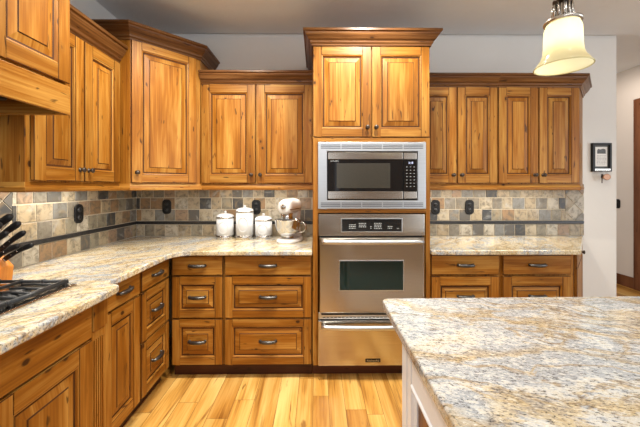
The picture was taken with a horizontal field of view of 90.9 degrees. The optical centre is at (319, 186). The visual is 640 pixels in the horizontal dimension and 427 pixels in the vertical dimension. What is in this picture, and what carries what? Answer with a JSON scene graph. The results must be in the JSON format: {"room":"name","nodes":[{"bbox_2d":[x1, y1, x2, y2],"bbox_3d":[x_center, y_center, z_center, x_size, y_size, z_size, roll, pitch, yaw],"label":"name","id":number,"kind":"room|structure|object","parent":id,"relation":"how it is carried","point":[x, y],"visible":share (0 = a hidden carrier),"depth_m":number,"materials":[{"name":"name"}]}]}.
{"room":"kitchen","nodes":[
{"label":"kitchen","id":0,"kind":"room"},
{"bbox_2d":[14,0,135,269],"bbox_3d":[-1.702,0.000,-0.086,0.130,2.760,5.860,0,0,-1],"label":"wall","id":1,"kind":"structure","parent":0,"point":[92,9],"depth_m":2.29,"materials":[{"name":"paint"}]},
{"bbox_2d":[0,0,69,114],"bbox_3d":[-1.403,-0.855,0.977,0.485,1.041,0.983,0,0,-1],"label":"range hood","id":2,"kind":"object","parent":1,"relation":"attached to","point":[34,34],"visible":1,"depth_m":1.31,"materials":[{"name":"brown wood"}]},
{"bbox_2d":[0,4,127,191],"bbox_3d":[-1.490,-0.474,1.826,0.328,0.997,0.716,0,0,-1],"label":"upper cabinet","id":3,"kind":"object","parent":1,"relation":"attached to","point":[79,150],"visible":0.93,"depth_m":1.79,"materials":[{"name":"brown wood"}]},
{"bbox_2d":[0,191,136,269],"bbox_3d":[-1.647,0.058,1.614,0.012,0.775,2.459,0,0,-1],"label":"backsplash","id":4,"kind":"structure","parent":1,"relation":"attached to","point":[47,218],"depth_m":2.03,"materials":[{"name":"beige tile"}]},
{"bbox_2d":[74,204,83,222],"bbox_3d":[-1.643,0.182,2.149,0.013,0.130,0.078,0,0,-1],"label":"outlet cover","id":5,"kind":"object","parent":4,"relation":"attached to","point":[78,208],"visible":1,"depth_m":2.14,"materials":[{"name":"black plastic"}]},
{"bbox_2d":[96,0,639,34],"bbox_3d":[1.701,-1.440,-0.066,7.000,0.120,5.835,0,0,-1],"label":"ceiling","id":6,"kind":"structure","parent":0,"point":[500,17],"depth_m":2.52,"materials":[{"name":"paint"}]},
{"bbox_2d":[533,0,595,75],"bbox_3d":[0.776,-0.880,1.007,0.158,0.997,0.158,0,0,-1],"label":"pendant lamp","id":7,"kind":"object","parent":6,"relation":"hanging from","point":[564,51],"visible":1,"depth_m":0.98,"materials":[{"name":"beige glass"}]},
{"bbox_2d":[136,33,615,336],"bbox_3d":[0.445,-0.110,2.929,4.545,2.980,0.130,0,0,-1],"label":"wall","id":8,"kind":"structure","parent":0,"point":[449,53],"depth_m":2.88,"materials":[{"name":"paint"}]},
{"bbox_2d":[91,19,219,190],"bbox_3d":[-1.281,-0.552,2.484,0.758,1.155,0.724,0,0,-1],"label":"upper cabinet","id":9,"kind":"object","parent":8,"relation":"attached to","point":[160,84],"visible":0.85,"depth_m":2.31,"materials":[{"name":"brown wood"}]},
{"bbox_2d":[137,190,312,235],"bbox_3d":[-0.857,0.210,2.845,1.588,0.470,0.012,0,0,-1],"label":"backsplash","id":10,"kind":"structure","parent":8,"relation":"attached to","point":[193,212],"depth_m":2.84,"materials":[{"name":"beige tile"}]},
{"bbox_2d":[162,200,170,213],"bbox_3d":[-1.379,0.178,2.831,0.078,0.130,0.013,0,0,-1],"label":"outlet cover","id":11,"kind":"object","parent":10,"relation":"attached to","point":[166,204],"visible":1,"depth_m":2.83,"materials":[{"name":"black plastic"}]},
{"bbox_2d":[252,200,260,213],"bbox_3d":[-0.575,0.180,2.839,0.078,0.130,0.013,0,0,-1],"label":"outlet cover","id":12,"kind":"object","parent":10,"relation":"attached to","point":[256,204],"visible":0.91,"depth_m":2.84,"materials":[{"name":"black plastic"}]},
{"bbox_2d":[198,70,312,189],"bbox_3d":[-0.513,-0.452,2.676,0.910,0.955,0.354,0,0,-1],"label":"upper cabinet","id":13,"kind":"object","parent":8,"relation":"attached to","point":[257,125],"visible":0.96,"depth_m":2.55,"materials":[{"name":"brown wood"}]},
{"bbox_2d":[429,73,500,189],"bbox_3d":[1.114,-0.444,2.692,0.668,0.939,0.354,0,0,-1],"label":"upper cabinet","id":14,"kind":"object","parent":8,"relation":"attached to","point":[463,106],"visible":0.83,"depth_m":2.56,"materials":[{"name":"brown wood"}]},
{"bbox_2d":[430,184,583,235],"bbox_3d":[1.594,0.210,2.869,1.630,0.470,0.012,0,0,-1],"label":"backsplash","id":15,"kind":"structure","parent":8,"relation":"attached to","point":[496,212],"depth_m":2.87,"materials":[{"name":"beige tile"}]},
{"bbox_2d":[431,200,439,213],"bbox_3d":[1.048,0.182,2.854,0.078,0.130,0.013,0,0,-1],"label":"outlet cover","id":16,"kind":"object","parent":15,"relation":"attached to","point":[435,204],"visible":1,"depth_m":2.85,"materials":[{"name":"black plastic"}]},
{"bbox_2d":[465,200,473,213],"bbox_3d":[1.358,0.182,2.857,0.078,0.130,0.013,0,0,-1],"label":"outlet cover","id":17,"kind":"object","parent":15,"relation":"attached to","point":[469,204],"visible":1,"depth_m":2.85,"materials":[{"name":"black plastic"}]},
{"bbox_2d":[497,73,591,189],"bbox_3d":[1.949,-0.444,2.707,1.002,0.939,0.368,0,0,-1],"label":"upper cabinet","id":18,"kind":"object","parent":8,"relation":"attached to","point":[540,118],"visible":0.96,"depth_m":2.57,"materials":[{"name":"brown wood"}]},
{"bbox_2d":[591,143,611,171],"bbox_3d":[2.563,-0.269,2.855,0.176,0.263,0.057,0,0,-1],"label":"picture frame","id":19,"kind":"object","parent":8,"relation":"attached to","point":[601,153],"visible":1,"depth_m":2.87,"materials":[{"name":"black plastic"}]},
{"bbox_2d":[595,147,606,165],"bbox_3d":[2.567,-0.277,2.875,0.108,0.178,0.002,0,0,-1],"label":"print","id":20,"kind":"object","parent":19,"relation":"attached to","point":[600,152],"depth_m":2.87,"materials":[{"name":"white paper"}]},
{"bbox_2d":[597,149,605,153],"bbox_3d":[2.568,-0.327,2.874,0.078,0.046,0.001,0,0,-1],"label":"picture","id":21,"kind":"object","parent":19,"relation":"on","point":[599,151],"depth_m":2.87,"materials":[{"name":"grey paper"}]},
{"bbox_2d":[601,171,610,182],"bbox_3d":[2.572,-0.091,2.831,0.081,0.112,0.017,0,0,-1],"label":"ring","id":22,"kind":"object","parent":19,"relation":"hanging from","point":[605,176],"visible":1,"depth_m":2.82,"materials":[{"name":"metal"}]},
{"bbox_2d":[123,284,639,426],"bbox_3d":[1.690,1.362,1.016,7.000,0.004,8.000,0,0,-1],"label":"floor","id":23,"kind":"structure","parent":0,"point":[350,399],"depth_m":2.01,"materials":[{"name":"brown wood"}]},
{"bbox_2d":[0,298,107,426],"bbox_3d":[-1.300,0.920,0.959,0.682,0.879,0.942,0,0,-1],"label":"base cabinet","id":24,"kind":"object","parent":23,"relation":"on","point":[56,377],"visible":0.89,"depth_m":1.17,"materials":[{"name":"brown wood"}]},
{"bbox_2d":[0,236,312,354],"bbox_3d":[-0.851,0.463,1.621,1.602,0.034,2.458,0,0,-1],"label":"countertop","id":25,"kind":"structure","parent":24,"relation":"on","point":[96,272],"depth_m":1.77,"materials":[{"name":"stone"}]},
{"bbox_2d":[0,256,13,279],"bbox_3d":[-1.553,0.339,1.460,0.173,0.213,0.100,0,0,-1],"label":"knife block","id":26,"kind":"object","parent":25,"relation":"on","point":[6,268],"visible":0.86,"depth_m":1.48,"materials":[{"name":"brown wood"}]},
{"bbox_2d":[0,231,8,239],"bbox_3d":[-1.478,0.252,1.431,0.130,0.105,0.020,0,0,-1],"label":"kitchen knife","id":27,"kind":"object","parent":26,"relation":"in","point":[3,234],"visible":1,"depth_m":1.43,"materials":[{"name":"black plastic"}]},
{"bbox_2d":[0,214,13,225],"bbox_3d":[-1.528,0.194,1.484,0.164,0.134,0.026,0,0,-1],"label":"kitchen knife","id":28,"kind":"object","parent":26,"relation":"in","point":[7,218],"visible":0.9,"depth_m":1.48,"materials":[{"name":"black plastic"}]},
{"bbox_2d":[0,244,19,257],"bbox_3d":[-1.434,0.301,1.436,0.134,0.085,0.018,0,0,-1],"label":"kitchen knife","id":29,"kind":"object","parent":26,"relation":"in","point":[15,246],"visible":1,"depth_m":1.43,"materials":[{"name":"black plastic"}]},
{"bbox_2d":[0,221,21,240],"bbox_3d":[-1.487,0.225,1.485,0.159,0.129,0.023,0,0,-1],"label":"kitchen knife","id":30,"kind":"object","parent":26,"relation":"in","point":[16,224],"visible":0.57,"depth_m":1.48,"materials":[{"name":"black plastic"}]},
{"bbox_2d":[0,230,25,251],"bbox_3d":[-1.457,0.262,1.485,0.142,0.114,0.020,0,0,-1],"label":"kitchen knife","id":31,"kind":"object","parent":26,"relation":"in","point":[20,234],"visible":0.93,"depth_m":1.48,"materials":[{"name":"black plastic"}]},
{"bbox_2d":[2,243,33,261],"bbox_3d":[-1.424,0.308,1.488,0.139,0.087,0.017,0,0,-3],"label":"kitchen knife","id":32,"kind":"object","parent":26,"relation":"in","point":[29,245],"visible":1,"depth_m":1.48,"materials":[{"name":"black plastic"}]},
{"bbox_2d":[0,279,76,316],"bbox_3d":[-1.321,0.429,0.989,0.456,0.034,0.872,0,0,-1],"label":"cooktop","id":33,"kind":"object","parent":25,"relation":"in","point":[15,295],"visible":1,"depth_m":1.29,"materials":[{"name":"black metal"}]},
{"bbox_2d":[216,211,233,239],"bbox_3d":[-0.823,0.326,2.737,0.159,0.241,0.159,0,0,-1],"label":"canister","id":34,"kind":"object","parent":25,"relation":"on","point":[224,221],"visible":1,"depth_m":2.67,"materials":[{"name":"white ceramic"}]},
{"bbox_2d":[235,205,253,239],"bbox_3d":[-0.652,0.300,2.729,0.161,0.291,0.161,0,0,-1],"label":"canister","id":35,"kind":"object","parent":25,"relation":"on","point":[245,215],"visible":1,"depth_m":2.67,"materials":[{"name":"white ceramic"}]},
{"bbox_2d":[254,213,272,239],"bbox_3d":[-0.491,0.337,2.740,0.159,0.219,0.159,0,0,-1],"label":"canister","id":36,"kind":"object","parent":25,"relation":"on","point":[263,224],"visible":1,"depth_m":2.68,"materials":[{"name":"white ceramic"}]},
{"bbox_2d":[274,198,306,243],"bbox_3d":[-0.256,0.271,2.611,0.252,0.351,0.323,0,0,-13],"label":"stand mixer","id":37,"kind":"object","parent":25,"relation":"on","point":[287,226],"visible":1,"depth_m":2.50,"materials":[{"name":"white metal"}]},
{"bbox_2d":[274,218,306,238],"bbox_3d":[-0.238,0.337,2.556,0.262,0.151,0.216,0,0,-1],"label":"bowl","id":38,"kind":"object","parent":37,"relation":"on","point":[288,228],"depth_m":2.49,"materials":[{"name":"metal"}]},
{"bbox_2d":[105,273,139,426],"bbox_3d":[-1.330,0.920,1.640,0.637,0.879,0.419,0,0,-1],"label":"base cabinet","id":39,"kind":"object","parent":23,"relation":"on","point":[122,329],"visible":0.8,"depth_m":1.69,"materials":[{"name":"brown wood"}]},
{"bbox_2d":[130,259,168,417],"bbox_3d":[-1.334,0.920,2.032,0.637,0.879,0.366,0,0,-1],"label":"base cabinet","id":40,"kind":"object","parent":23,"relation":"on","point":[154,282],"visible":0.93,"depth_m":2.00,"materials":[{"name":"brown wood"}]},
{"bbox_2d":[172,256,226,373],"bbox_3d":[-0.869,0.920,2.513,0.376,0.879,0.661,0,0,-1],"label":"base cabinet","id":41,"kind":"object","parent":23,"relation":"on","point":[198,282],"visible":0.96,"depth_m":2.22,"materials":[{"name":"brown wood"}]},
{"bbox_2d":[225,249,312,373],"bbox_3d":[-0.369,0.920,2.518,0.624,0.879,0.661,0,0,-1],"label":"base cabinet","id":42,"kind":"object","parent":23,"relation":"on","point":[269,299],"visible":0.98,"depth_m":2.23,"materials":[{"name":"brown wood"}]},
{"bbox_2d":[303,27,442,373],"bbox_3d":[0.363,0.131,2.499,0.965,2.458,0.726,0,0,-1],"label":"oven tower","id":43,"kind":"object","parent":23,"relation":"on","point":[370,84],"depth_m":2.23,"materials":[{"name":"brown wood"}]},
{"bbox_2d":[318,213,424,318],"bbox_3d":[0.361,0.561,2.361,0.748,0.742,0.458,0,0,-1],"label":"wall oven","id":44,"kind":"object","parent":43,"relation":"in","point":[367,259],"visible":0.91,"depth_m":2.20,"materials":[{"name":"silver metal"}]},
{"bbox_2d":[318,142,425,208],"bbox_3d":[0.365,-0.081,2.395,0.762,0.473,0.354,0,0,-1],"label":"microwave","id":45,"kind":"object","parent":43,"relation":"in","point":[346,180],"visible":1,"depth_m":2.22,"materials":[{"name":"silver metal"}]},
{"bbox_2d":[402,344,446,426],"bbox_3d":[1.182,0.921,0.338,1.774,0.881,1.774,0,0,-1],"label":"kitchen island","id":46,"kind":"object","parent":23,"relation":"on","point":[419,409],"visible":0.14,"depth_m":1.04,"materials":[{"name":"white paint"}]},
{"bbox_2d":[383,296,639,426],"bbox_3d":[1.201,0.462,0.347,1.892,0.032,1.912,0,0,-1],"label":"island countertop","id":47,"kind":"structure","parent":46,"relation":"on","point":[507,361],"depth_m":0.83,"materials":[{"name":"stone"}]},
{"bbox_2d":[430,254,499,297],"bbox_3d":[1.035,0.920,2.531,0.507,0.879,0.661,0,0,-1],"label":"base cabinet","id":48,"kind":"object","parent":23,"relation":"on","point":[451,276],"visible":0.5,"depth_m":2.24,"materials":[{"name":"brown wood"}]},
{"bbox_2d":[430,236,582,254],"bbox_3d":[1.595,0.463,2.544,1.626,0.034,0.658,0,0,-1],"label":"countertop","id":49,"kind":"structure","parent":48,"relation":"on","point":[439,245],"depth_m":2.40,"materials":[{"name":"stone"}]},
{"bbox_2d":[500,245,584,297],"bbox_3d":[1.835,0.920,2.542,1.092,0.879,0.666,0,0,-1],"label":"base cabinet","id":50,"kind":"object","parent":23,"relation":"on","point":[520,275],"visible":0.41,"depth_m":2.25,"materials":[{"name":"brown wood"}]},
{"bbox_2d":[616,65,639,276],"bbox_3d":[4.247,-0.110,4.586,0.120,2.980,0.910,0,0,-1],"label":"wall","id":51,"kind":"structure","parent":0,"point":[627,81],"depth_m":4.32,"materials":[{"name":"paint"}]},
{"bbox_2d":[616,199,619,207],"bbox_3d":[4.176,0.235,4.440,0.022,0.130,0.100,0,0,-1],"label":"light switch","id":52,"kind":"object","parent":51,"relation":"attached to","point":[617,200],"visible":0.52,"depth_m":4.42,"materials":[{"name":"black plastic"}]},
{"bbox_2d":[616,273,632,288],"bbox_3d":[4.178,1.285,4.613,0.016,0.150,0.854,0,0,-1],"label":"baseboard","id":53,"kind":"structure","parent":51,"relation":"attached to","point":[621,279],"depth_m":4.32,"materials":[{"name":"brown wood"}]},
{"bbox_2d":[616,35,639,73],"bbox_3d":[3.862,-1.645,3.967,2.600,0.090,2.140,0,0,-1],"label":"ceiling","id":54,"kind":"structure","parent":0,"point":[627,46],"depth_m":3.75,"materials":[{"name":"paint"}]},
{"bbox_3d":[4.256,-1.380,3.636,0.120,0.440,0.990,0,0,-1],"label":"wall header","id":55,"kind":"structure","parent":0,"visible":0},
{"bbox_2d":[633,98,639,290],"bbox_3d":[4.245,0.097,3.643,0.160,2.526,1.085,0,0,-1],"label":"door","id":56,"kind":"structure","parent":55,"relation":"in","point":[636,102],"depth_m":4.14,"materials":[{"name":"brown wood"}]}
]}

